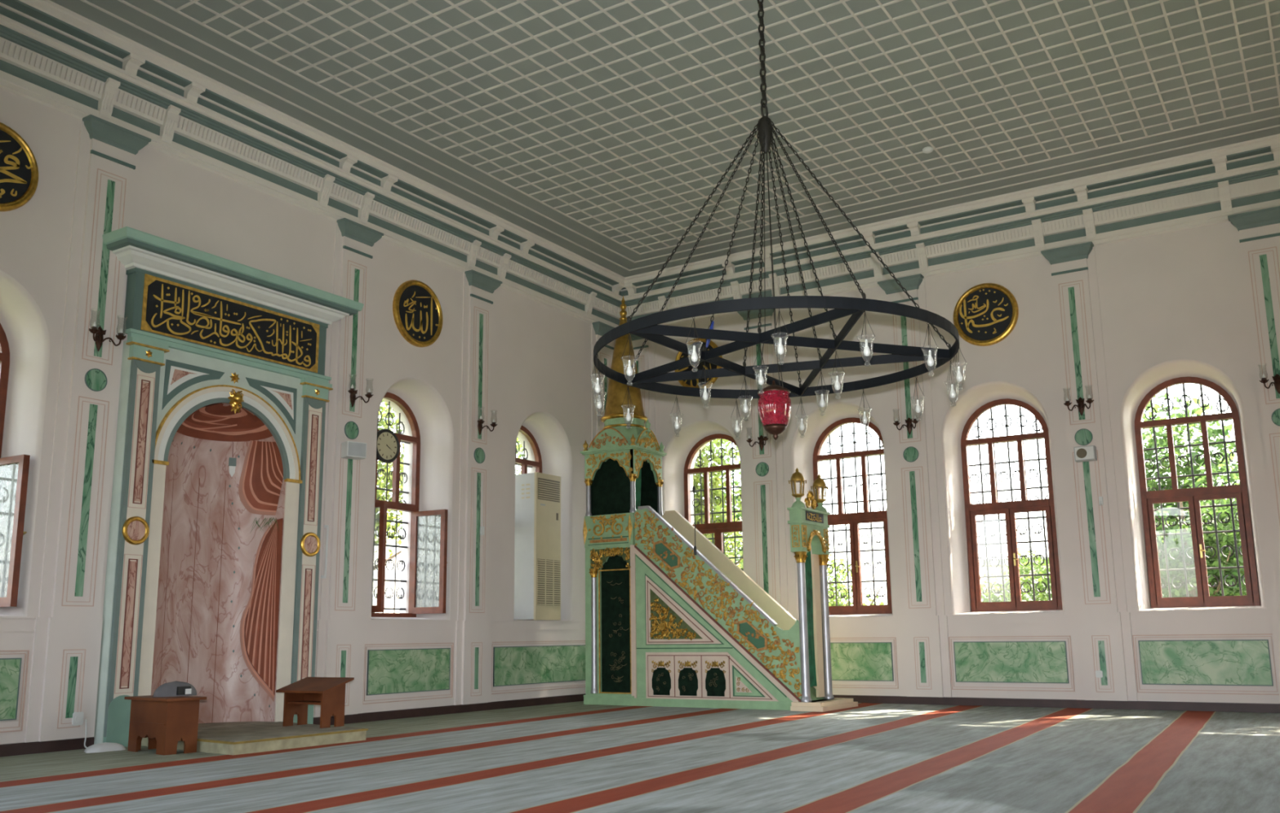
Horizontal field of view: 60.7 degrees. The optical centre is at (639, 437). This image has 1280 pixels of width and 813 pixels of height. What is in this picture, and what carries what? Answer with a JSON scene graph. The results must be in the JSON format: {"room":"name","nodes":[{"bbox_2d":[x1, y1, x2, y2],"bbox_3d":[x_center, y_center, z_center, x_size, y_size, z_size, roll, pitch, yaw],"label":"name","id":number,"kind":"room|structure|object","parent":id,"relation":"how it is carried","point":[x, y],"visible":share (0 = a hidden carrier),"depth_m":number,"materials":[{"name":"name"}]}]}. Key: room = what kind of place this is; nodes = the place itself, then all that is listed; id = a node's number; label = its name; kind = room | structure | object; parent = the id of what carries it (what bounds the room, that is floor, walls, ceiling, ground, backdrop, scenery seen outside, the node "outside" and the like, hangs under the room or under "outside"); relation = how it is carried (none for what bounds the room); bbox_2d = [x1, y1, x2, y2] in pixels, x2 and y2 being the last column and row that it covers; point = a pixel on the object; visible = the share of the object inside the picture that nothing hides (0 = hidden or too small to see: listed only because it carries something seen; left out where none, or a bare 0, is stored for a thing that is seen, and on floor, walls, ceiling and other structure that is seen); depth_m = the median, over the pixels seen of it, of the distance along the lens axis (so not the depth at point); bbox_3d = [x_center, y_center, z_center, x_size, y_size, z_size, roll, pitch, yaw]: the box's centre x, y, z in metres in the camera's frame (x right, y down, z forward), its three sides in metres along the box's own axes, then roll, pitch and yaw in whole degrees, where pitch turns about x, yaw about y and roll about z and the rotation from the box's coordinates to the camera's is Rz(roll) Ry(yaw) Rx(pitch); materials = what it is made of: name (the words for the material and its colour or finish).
{"room":"mosque","nodes":[
{"label":"mosque","id":0,"kind":"room"},
{"bbox_2d":[0,88,615,744],"bbox_3d":[-4.469,-0.194,11.213,0.930,7.500,16.000,-7,-12,32],"label":"wall","id":1,"kind":"structure","parent":0,"point":[519,360],"depth_m":12.16,"materials":[{"name":"paint"}]},
{"bbox_2d":[0,323,30,607],"bbox_3d":[-5.802,0.043,9.098,0.698,2.780,1.190,-7,-12,32],"label":"window","id":2,"kind":"structure","parent":1,"relation":"in","point":[11,600],"depth_m":9.28,"materials":[{"name":"brown wood"}]},
{"bbox_2d":[0,122,38,211],"bbox_3d":[-5.521,-2.325,9.314,0.058,0.800,0.800,-7,-12,32],"label":"roundel","id":3,"kind":"object","parent":1,"relation":"attached to","point":[19,169],"visible":1,"depth_m":9.47,"materials":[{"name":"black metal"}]},
{"bbox_2d":[0,737,94,756],"bbox_3d":[-6.410,2.221,7.018,0.030,0.096,6.080,-7,-12,32],"label":"baseboard","id":4,"kind":"structure","parent":1,"relation":"attached to","point":[37,747],"depth_m":9.17,"materials":[{"name":"brown wood"}]},
{"bbox_2d":[71,711,84,725],"bbox_3d":[-4.828,2.416,9.396,0.024,0.110,0.090,-7,-12,32],"label":"wall socket","id":5,"kind":"object","parent":1,"relation":"attached to","point":[77,717],"visible":1,"depth_m":9.38,"materials":[{"name":"white plastic"}]},
{"bbox_2d":[84,719,87,747],"bbox_3d":[-4.736,2.563,9.441,0.130,0.252,0.031,-2,-10,6],"label":"cable","id":6,"kind":"object","parent":1,"relation":"attached to","point":[85,746],"visible":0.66,"depth_m":9.44,"materials":[{"name":"plastic"}]},
{"bbox_2d":[88,312,125,351],"bbox_3d":[-4.846,-0.955,9.908,0.174,0.340,0.355,-7,-12,32],"label":"wall sconce","id":7,"kind":"object","parent":1,"relation":"attached to","point":[98,338],"visible":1,"depth_m":9.93,"materials":[{"name":"brown metal"}]},
{"bbox_2d":[93,226,364,746],"bbox_3d":[-4.231,0.611,10.906,0.925,4.600,2.860,-7,-12,32],"label":"niche","id":8,"kind":"object","parent":1,"relation":"attached to","point":[212,567],"visible":0.98,"depth_m":11.06,"materials":[{"name":"paint"}]},
{"bbox_2d":[228,442,236,476],"bbox_3d":[-4.262,0.234,11.418,0.068,0.355,0.107,-2,-10,7],"label":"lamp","id":9,"kind":"object","parent":8,"relation":"attached to","point":[232,446],"depth_m":11.43,"materials":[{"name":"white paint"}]},
{"bbox_2d":[238,440,283,515],"bbox_3d":[-3.962,0.425,11.434,0.476,0.779,0.147,-2,-10,5],"label":"drape","id":10,"kind":"object","parent":8,"relation":"hanging from","point":[260,463],"depth_m":11.47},
{"bbox_2d":[245,518,283,693],"bbox_3d":[-3.868,1.735,11.243,0.358,1.800,0.036,-3,-10,11],"label":"drape","id":11,"kind":"object","parent":8,"relation":"hanging from","point":[264,536],"depth_m":11.25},
{"bbox_2d":[0,0,624,328],"bbox_3d":[-4.085,-3.085,11.466,0.360,0.790,14.440,-7,-12,32],"label":"trim","id":12,"kind":"structure","parent":1,"relation":"attached to","point":[55,57],"depth_m":11.67,"materials":[{"name":"paint"}]},
{"bbox_2d":[320,524,328,577],"bbox_3d":[-3.430,1.245,11.930,0.057,0.580,0.055,-7,-12,32],"label":"rod","id":13,"kind":"object","parent":1,"relation":"attached to","point":[325,526],"visible":1,"depth_m":11.91,"materials":[{"name":"white plastic"}]},
{"bbox_2d":[340,440,366,459],"bbox_3d":[-3.219,0.150,12.268,0.230,0.170,0.214,8,-13,-40],"label":"loudspeaker","id":14,"kind":"object","parent":1,"relation":"attached to","point":[349,450],"visible":1,"depth_m":12.19,"materials":[{"name":"white plastic"}]},
{"bbox_2d":[347,441,366,457],"bbox_3d":[-3.153,0.135,12.191,0.210,0.150,0.010,8,-13,-40],"label":"speaker grille","id":15,"kind":"object","parent":14,"relation":"attached to","point":[355,449],"depth_m":12.18,"materials":[{"name":"grey plastic"}]},
{"bbox_2d":[348,374,373,407],"bbox_3d":[-3.204,-0.517,12.433,0.174,0.340,0.355,-7,-12,32],"label":"wall sconce","id":16,"kind":"object","parent":1,"relation":"attached to","point":[353,392],"visible":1,"depth_m":12.46,"materials":[{"name":"brown metal"}]},
{"bbox_2d":[371,391,448,617],"bbox_3d":[-2.993,0.793,13.419,0.698,2.780,1.198,-7,-12,32],"label":"window","id":17,"kind":"structure","parent":1,"relation":"in","point":[395,504],"depth_m":13.70,"materials":[{"name":"brown wood"}]},
{"bbox_2d":[376,428,399,463],"bbox_3d":[-3.137,0.107,13.525,0.052,0.430,0.430,-7,-12,32],"label":"wall clock","id":18,"kind":"object","parent":17,"relation":"attached to","point":[388,446],"visible":0.88,"depth_m":13.51,"materials":[{"name":"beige plastic"}]},
{"bbox_2d":[371,401,410,613],"bbox_3d":[-3.289,0.835,13.575,0.025,2.750,1.150,-7,-12,32],"label":"iron grille","id":19,"kind":"object","parent":17,"relation":"attached to","point":[388,424],"depth_m":13.77,"materials":[{"name":"metal"}]},
{"bbox_2d":[392,280,443,347],"bbox_3d":[-2.744,-1.537,13.576,0.058,0.840,0.840,-7,-12,32],"label":"roundel","id":20,"kind":"object","parent":1,"relation":"attached to","point":[417,312],"visible":1,"depth_m":13.55,"materials":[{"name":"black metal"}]},
{"bbox_2d":[312,693,585,724],"bbox_3d":[-1.901,3.425,13.954,0.030,0.096,6.080,-7,-12,32],"label":"baseboard","id":21,"kind":"structure","parent":1,"relation":"attached to","point":[420,712],"depth_m":13.31,"materials":[{"name":"brown wood"}]},
{"bbox_2d":[480,481,484,535],"bbox_3d":[-2.038,0.916,14.147,0.025,0.695,0.064,-7,-12,32],"label":"junction box","id":22,"kind":"object","parent":1,"relation":"attached to","point":[482,528],"visible":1,"depth_m":14.11,"materials":[{"name":"white plastic"}]},
{"bbox_2d":[477,407,497,435],"bbox_3d":[-2.021,-0.201,14.252,0.174,0.340,0.355,-7,-12,32],"label":"wall sconce","id":23,"kind":"object","parent":1,"relation":"attached to","point":[480,421],"visible":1,"depth_m":14.26,"materials":[{"name":"brown metal"}]},
{"bbox_2d":[515,425,542,475],"bbox_3d":[-1.813,1.181,15.636,0.255,2.780,1.150,-7,-12,32],"label":"window","id":24,"kind":"structure","parent":1,"relation":"in","point":[524,463],"depth_m":16.08,"materials":[{"name":"brown wood"}]},
{"bbox_2d":[515,440,532,475],"bbox_3d":[-1.910,1.203,15.695,0.025,2.750,1.150,-7,-12,32],"label":"iron grille","id":25,"kind":"object","parent":24,"relation":"attached to","point":[523,451],"depth_m":16.15,"materials":[{"name":"metal"}]},
{"bbox_2d":[514,471,560,620],"bbox_3d":[-1.454,1.548,15.430,0.456,2.035,0.569,-7,-12,32],"label":"air conditioner","id":26,"kind":"object","parent":1,"relation":"on","point":[537,535],"visible":1,"depth_m":15.24,"materials":[{"name":"grey plastic"}]},
{"bbox_2d":[537,477,559,502],"bbox_3d":[-1.283,0.746,15.460,0.018,0.300,0.505,-7,-12,32],"label":"vent","id":27,"kind":"object","parent":26,"relation":"attached to","point":[548,488],"depth_m":15.46,"materials":[{"name":"beige plastic"}]},
{"bbox_2d":[537,559,560,605],"bbox_3d":[-1.261,2.019,15.225,0.014,0.630,0.515,-7,-12,32],"label":"grille","id":28,"kind":"object","parent":26,"relation":"attached to","point":[548,571],"depth_m":15.22,"materials":[{"name":"beige plastic"}]},
{"bbox_2d":[49,0,1279,277],"bbox_3d":[0.894,-4.191,8.420,13.600,0.214,15.840,-7,-12,32],"label":"ceiling","id":29,"kind":"structure","parent":0,"point":[601,131],"depth_m":11.31,"materials":[{"name":"white paint"}]},
{"bbox_2d":[589,0,967,439],"bbox_3d":[0.916,-2.047,8.027,2.648,4.206,2.666,-7,-12,32],"label":"ring chandelier","id":30,"kind":"object","parent":29,"relation":"hanging from","point":[646,327],"depth_m":7.67,"materials":[{"name":"metal"}]},
{"bbox_2d":[706,321,714,347],"bbox_3d":[0.499,-0.732,7.783,0.066,0.189,0.036,2,-11,-16],"label":"ribbon","id":31,"kind":"object","parent":30,"relation":"hanging from","point":[713,322],"visible":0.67,"depth_m":7.77,"materials":[{"name":"blue fabric"}]},
{"bbox_2d":[922,146,933,153],"bbox_3d":[3.337,-3.326,12.684,0.118,0.051,0.120,-7,-12,32],"label":"smoke detector","id":32,"kind":"object","parent":29,"relation":"attached to","point":[926,149],"visible":1,"depth_m":12.65,"materials":[{"name":"white plastic"}]},
{"bbox_2d":[630,205,1279,703],"bbox_3d":[4.997,0.213,14.070,13.760,7.500,0.930,-7,-12,32],"label":"wall","id":33,"kind":"structure","parent":0,"point":[1122,320],"depth_m":13.59,"materials":[{"name":"paint"}]},
{"bbox_2d":[675,337,722,388],"bbox_3d":[0.876,-1.107,16.564,0.820,0.820,0.058,-7,-12,32],"label":"roundel","id":34,"kind":"object","parent":33,"relation":"attached to","point":[686,383],"visible":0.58,"depth_m":16.55,"materials":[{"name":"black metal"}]},
{"bbox_2d":[684,433,743,571],"bbox_3d":[1.215,1.327,16.637,1.150,2.780,0.255,-7,-12,32],"label":"window","id":35,"kind":"structure","parent":33,"relation":"in","point":[718,529],"depth_m":16.76,"materials":[{"name":"brown wood"}]},
{"bbox_2d":[746,425,768,450],"bbox_3d":[1.704,0.018,15.698,0.355,0.340,0.174,-7,-12,32],"label":"wall sconce","id":36,"kind":"object","parent":33,"relation":"attached to","point":[761,438],"visible":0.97,"depth_m":15.72,"materials":[{"name":"brown metal"}]},
{"bbox_2d":[813,417,892,614],"bbox_3d":[3.042,1.097,15.489,1.150,2.780,0.255,-7,-12,32],"label":"window","id":37,"kind":"structure","parent":33,"relation":"in","point":[853,519],"depth_m":15.45,"materials":[{"name":"brown wood"}]},
{"bbox_2d":[893,409,919,435],"bbox_3d":[3.550,-0.214,14.538,0.355,0.340,0.174,-7,-12,32],"label":"wall sconce","id":38,"kind":"object","parent":33,"relation":"attached to","point":[909,425],"visible":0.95,"depth_m":14.57,"materials":[{"name":"brown metal"}]},
{"bbox_2d":[618,133,1279,325],"bbox_3d":[4.697,-2.697,14.174,12.200,0.790,0.360,-7,-12,32],"label":"trim","id":39,"kind":"structure","parent":33,"relation":"attached to","point":[1206,187],"depth_m":14.22,"materials":[{"name":"paint"}]},
{"bbox_2d":[953,283,1018,346],"bbox_3d":[4.508,-1.607,14.289,0.840,0.840,0.058,-7,-12,32],"label":"roundel","id":40,"kind":"object","parent":33,"relation":"attached to","point":[985,314],"visible":1,"depth_m":14.27,"materials":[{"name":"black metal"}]},
{"bbox_2d":[960,398,1062,611],"bbox_3d":[4.856,0.870,14.349,1.150,2.780,0.255,-7,-12,32],"label":"window","id":41,"kind":"structure","parent":33,"relation":"in","point":[1009,508],"depth_m":14.32,"materials":[{"name":"brown wood"}]},
{"bbox_2d":[833,694,1279,712],"bbox_3d":[4.854,3.217,13.244,12.200,0.096,0.030,-7,-12,32],"label":"baseboard","id":42,"kind":"structure","parent":33,"relation":"attached to","point":[1048,703],"depth_m":13.02,"materials":[{"name":"brown wood"}]},
{"bbox_2d":[1063,386,1093,415],"bbox_3d":[5.377,-0.444,13.390,0.355,0.340,0.174,-7,-12,32],"label":"wall sconce","id":43,"kind":"object","parent":33,"relation":"attached to","point":[1081,406],"visible":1,"depth_m":13.42,"materials":[{"name":"brown metal"}]},
{"bbox_2d":[1073,444,1097,462],"bbox_3d":[5.403,0.200,13.268,0.230,0.170,0.146,-7,-12,32],"label":"loudspeaker","id":44,"kind":"object","parent":33,"relation":"attached to","point":[1086,453],"visible":1,"depth_m":13.21,"materials":[{"name":"grey plastic"}]},
{"bbox_2d":[1074,445,1093,459],"bbox_3d":[5.367,0.190,13.212,0.210,0.150,0.005,-7,-12,32],"label":"grille","id":45,"kind":"object","parent":44,"relation":"attached to","point":[1086,452],"depth_m":13.21,"materials":[{"name":"white plastic"}]},
{"bbox_2d":[1094,670,1102,677],"bbox_3d":[5.409,2.789,12.889,0.080,0.080,0.027,-7,-12,32],"label":"wall socket","id":46,"kind":"object","parent":33,"relation":"attached to","point":[1099,673],"visible":1,"depth_m":12.88,"materials":[{"name":"white plastic"}]},
{"bbox_2d":[1098,496,1103,505],"bbox_3d":[5.532,0.768,13.139,0.044,0.116,0.078,-7,-12,32],"label":"light switch","id":47,"kind":"object","parent":33,"relation":"attached to","point":[1100,498],"visible":1,"depth_m":13.15,"materials":[{"name":"white plastic"}]},
{"bbox_2d":[1134,376,1260,608],"bbox_3d":[6.679,0.641,13.203,1.150,2.780,0.255,-7,-12,32],"label":"window","id":48,"kind":"structure","parent":33,"relation":"in","point":[1193,495],"depth_m":13.16,"materials":[{"name":"brown wood"}]},
{"bbox_2d":[1258,367,1279,394],"bbox_3d":[7.152,-0.666,12.275,0.355,0.340,0.174,-7,-12,32],"label":"wall sconce","id":49,"kind":"object","parent":33,"relation":"attached to","point":[1277,378],"visible":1,"depth_m":12.31,"materials":[{"name":"brown metal"}]},
{"bbox_3d":[0.970,2.380,7.230,13.600,0.288,15.840,-7,-12,32],"label":"floor","id":50,"kind":"structure","parent":0,"visible":0},
{"bbox_2d":[0,701,1279,812],"bbox_3d":[0.969,2.233,7.256,12.200,0.012,14.440,-7,-12,32],"label":"carpet","id":51,"kind":"object","parent":50,"relation":"on","point":[577,757],"visible":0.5,"depth_m":7.71,"materials":[{"name":"grey carpet"}]},
{"bbox_2d":[84,742,125,752],"bbox_3d":[-4.536,2.621,9.274,0.201,0.070,0.351,-7,-12,32],"label":"cloth","id":52,"kind":"object","parent":51,"relation":"on","point":[106,746],"visible":1,"depth_m":9.21,"materials":[{"name":"fabric"}]},
{"bbox_2d":[124,695,206,755],"bbox_3d":[-4.000,2.407,9.183,0.720,0.447,0.345,-9,-13,39],"label":"desk","id":53,"kind":"object","parent":51,"relation":"on","point":[166,721],"visible":0.99,"depth_m":9.03,"materials":[{"name":"brown wood"}]},
{"bbox_2d":[152,680,196,697],"bbox_3d":[-3.954,2.142,9.328,0.204,0.125,0.350,-7,-12,32],"label":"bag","id":54,"kind":"object","parent":53,"relation":"on","point":[175,688],"visible":1,"depth_m":9.26,"materials":[{"name":"grey fabric"}]},
{"bbox_2d":[141,721,368,755],"bbox_3d":[-3.438,2.701,9.884,1.500,0.104,1.700,-7,-12,32],"label":"platform","id":55,"kind":"object","parent":51,"relation":"on","point":[237,740],"visible":0.78,"depth_m":9.46,"materials":[{"name":"stone"}]},
{"bbox_2d":[275,676,354,728],"bbox_3d":[-3.080,2.502,10.346,0.646,0.444,0.386,-7,-12,32],"label":"desk","id":56,"kind":"object","parent":55,"relation":"on","point":[329,692],"visible":1,"depth_m":10.32,"materials":[{"name":"brown wood"}]},
{"bbox_2d":[288,700,320,705],"bbox_3d":[-3.080,2.509,10.345,0.480,0.020,0.223,-7,-12,32],"label":"shelf","id":57,"kind":"object","parent":56,"relation":"attached to","point":[290,702],"depth_m":10.34,"materials":[{"name":"brown wood"}]},
{"bbox_2d":[580,295,857,711],"bbox_3d":[0.920,0.646,14.796,3.565,5.800,1.100,-7,-12,32],"label":"pulpit","id":58,"kind":"object","parent":51,"relation":"on","point":[667,624],"visible":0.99,"depth_m":14.36,"materials":[{"name":"wood"}]},
{"bbox_2d":[600,555,631,692],"bbox_3d":[-0.358,2.506,14.882,0.720,2.000,0.040,-7,-12,32],"label":"velvet curtain","id":59,"kind":"object","parent":58,"relation":"hanging from","point":[615,584],"depth_m":14.83,"materials":[{"name":"green fabric"}]},
{"bbox_2d":[591,458,657,515],"bbox_3d":[-0.232,0.705,15.480,0.720,0.845,0.670,-7,-12,32],"label":"curtain","id":60,"kind":"object","parent":58,"relation":"hanging from","point":[611,486],"depth_m":15.29,"materials":[{"name":"fabric"}]},
{"bbox_2d":[635,467,641,510],"bbox_3d":[-0.038,0.669,15.143,0.024,0.760,0.209,-7,-12,32],"label":"drape","id":61,"kind":"object","parent":58,"relation":"hanging from","point":[637,482],"depth_m":15.14,"materials":[{"name":"fabric"}]},
{"bbox_2d":[692,485,696,555],"bbox_3d":[0.714,1.084,14.311,0.040,0.910,0.038,-7,-12,32],"label":"microphone","id":62,"kind":"object","parent":58,"relation":"attached to","point":[693,487],"visible":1,"depth_m":14.30,"materials":[{"name":"black plastic"}]},
{"bbox_2d":[804,551,817,686],"bbox_3d":[2.096,2.156,13.584,0.044,1.830,0.293,-7,-12,32],"label":"curtain","id":63,"kind":"object","parent":58,"relation":"hanging from","point":[809,563],"depth_m":13.61,"materials":[{"name":"fabric"}]},
{"label":"outside","id":64,"kind":"structure","parent":0,"visible":0},
{"bbox_3d":[-0.265,4.551,16.359,90.000,0.200,90.000,-7,-12,32],"label":"ground","id":65,"kind":"structure","parent":64,"visible":0},
{"bbox_2d":[372,537,401,613],"bbox_3d":[-8.645,3.187,19.031,0.650,3.630,23.000,-7,-12,32],"label":"wall","id":66,"kind":"structure","parent":65,"relation":"on","point":[389,575],"depth_m":24.03,"materials":[{"name":"grey stone"}]},
{"bbox_2d":[373,400,404,569],"bbox_3d":[-4.737,1.625,18.436,3.981,6.409,4.005,-9,-13,38],"label":"tree","id":67,"kind":"object","parent":65,"relation":"on","point":[382,484],"visible":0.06,"depth_m":18.34,"materials":[{"name":"green plant"}]},
{"bbox_2d":[400,429,525,474],"bbox_3d":[-3.248,2.144,22.495,3.442,6.800,3.254,-7,-12,32],"label":"tree","id":68,"kind":"object","parent":65,"relation":"on","point":[517,439],"visible":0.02,"depth_m":22.49,"materials":[{"name":"green plant"}]},
{"bbox_2d":[693,439,743,570],"bbox_3d":[1.224,2.342,19.709,3.078,5.314,3.318,-7,-12,32],"label":"tree","id":69,"kind":"object","parent":65,"relation":"on","point":[696,478],"visible":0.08,"depth_m":19.43,"materials":[{"name":"green plant"}]},
{"bbox_2d":[826,549,887,606],"bbox_3d":[3.739,3.647,21.102,2.158,3.189,2.673,-7,-12,32],"label":"tree","id":70,"kind":"object","parent":65,"relation":"on","point":[832,602],"visible":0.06,"depth_m":21.07,"materials":[{"name":"green plant"}]},
{"bbox_2d":[980,547,1052,602],"bbox_3d":[6.802,3.466,19.817,2.007,3.016,2.638,-9,-13,37],"label":"tree","id":71,"kind":"object","parent":65,"relation":"on","point":[1044,595],"visible":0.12,"depth_m":19.61,"materials":[{"name":"green plant"}]},
{"bbox_2d":[978,556,1163,600],"bbox_3d":[16.252,4.353,26.145,14.900,3.300,4.400,-7,-12,32],"label":"house","id":72,"kind":"structure","parent":65,"relation":"on","point":[994,562],"depth_m":28.30,"materials":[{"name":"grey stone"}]},
{"bbox_2d":[1142,392,1239,597],"bbox_3d":[11.043,2.081,21.798,3.845,6.347,3.965,-7,-12,32],"label":"tree","id":73,"kind":"object","parent":65,"relation":"on","point":[1213,433],"visible":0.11,"depth_m":21.27,"materials":[{"name":"green plant"}]},
{"bbox_2d":[1154,455,1246,597],"bbox_3d":[9.760,2.621,18.968,3.038,4.306,3.143,-9,-13,38],"label":"tree","id":74,"kind":"object","parent":65,"relation":"on","point":[1225,538],"visible":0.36,"depth_m":18.47,"materials":[{"name":"green plant"}]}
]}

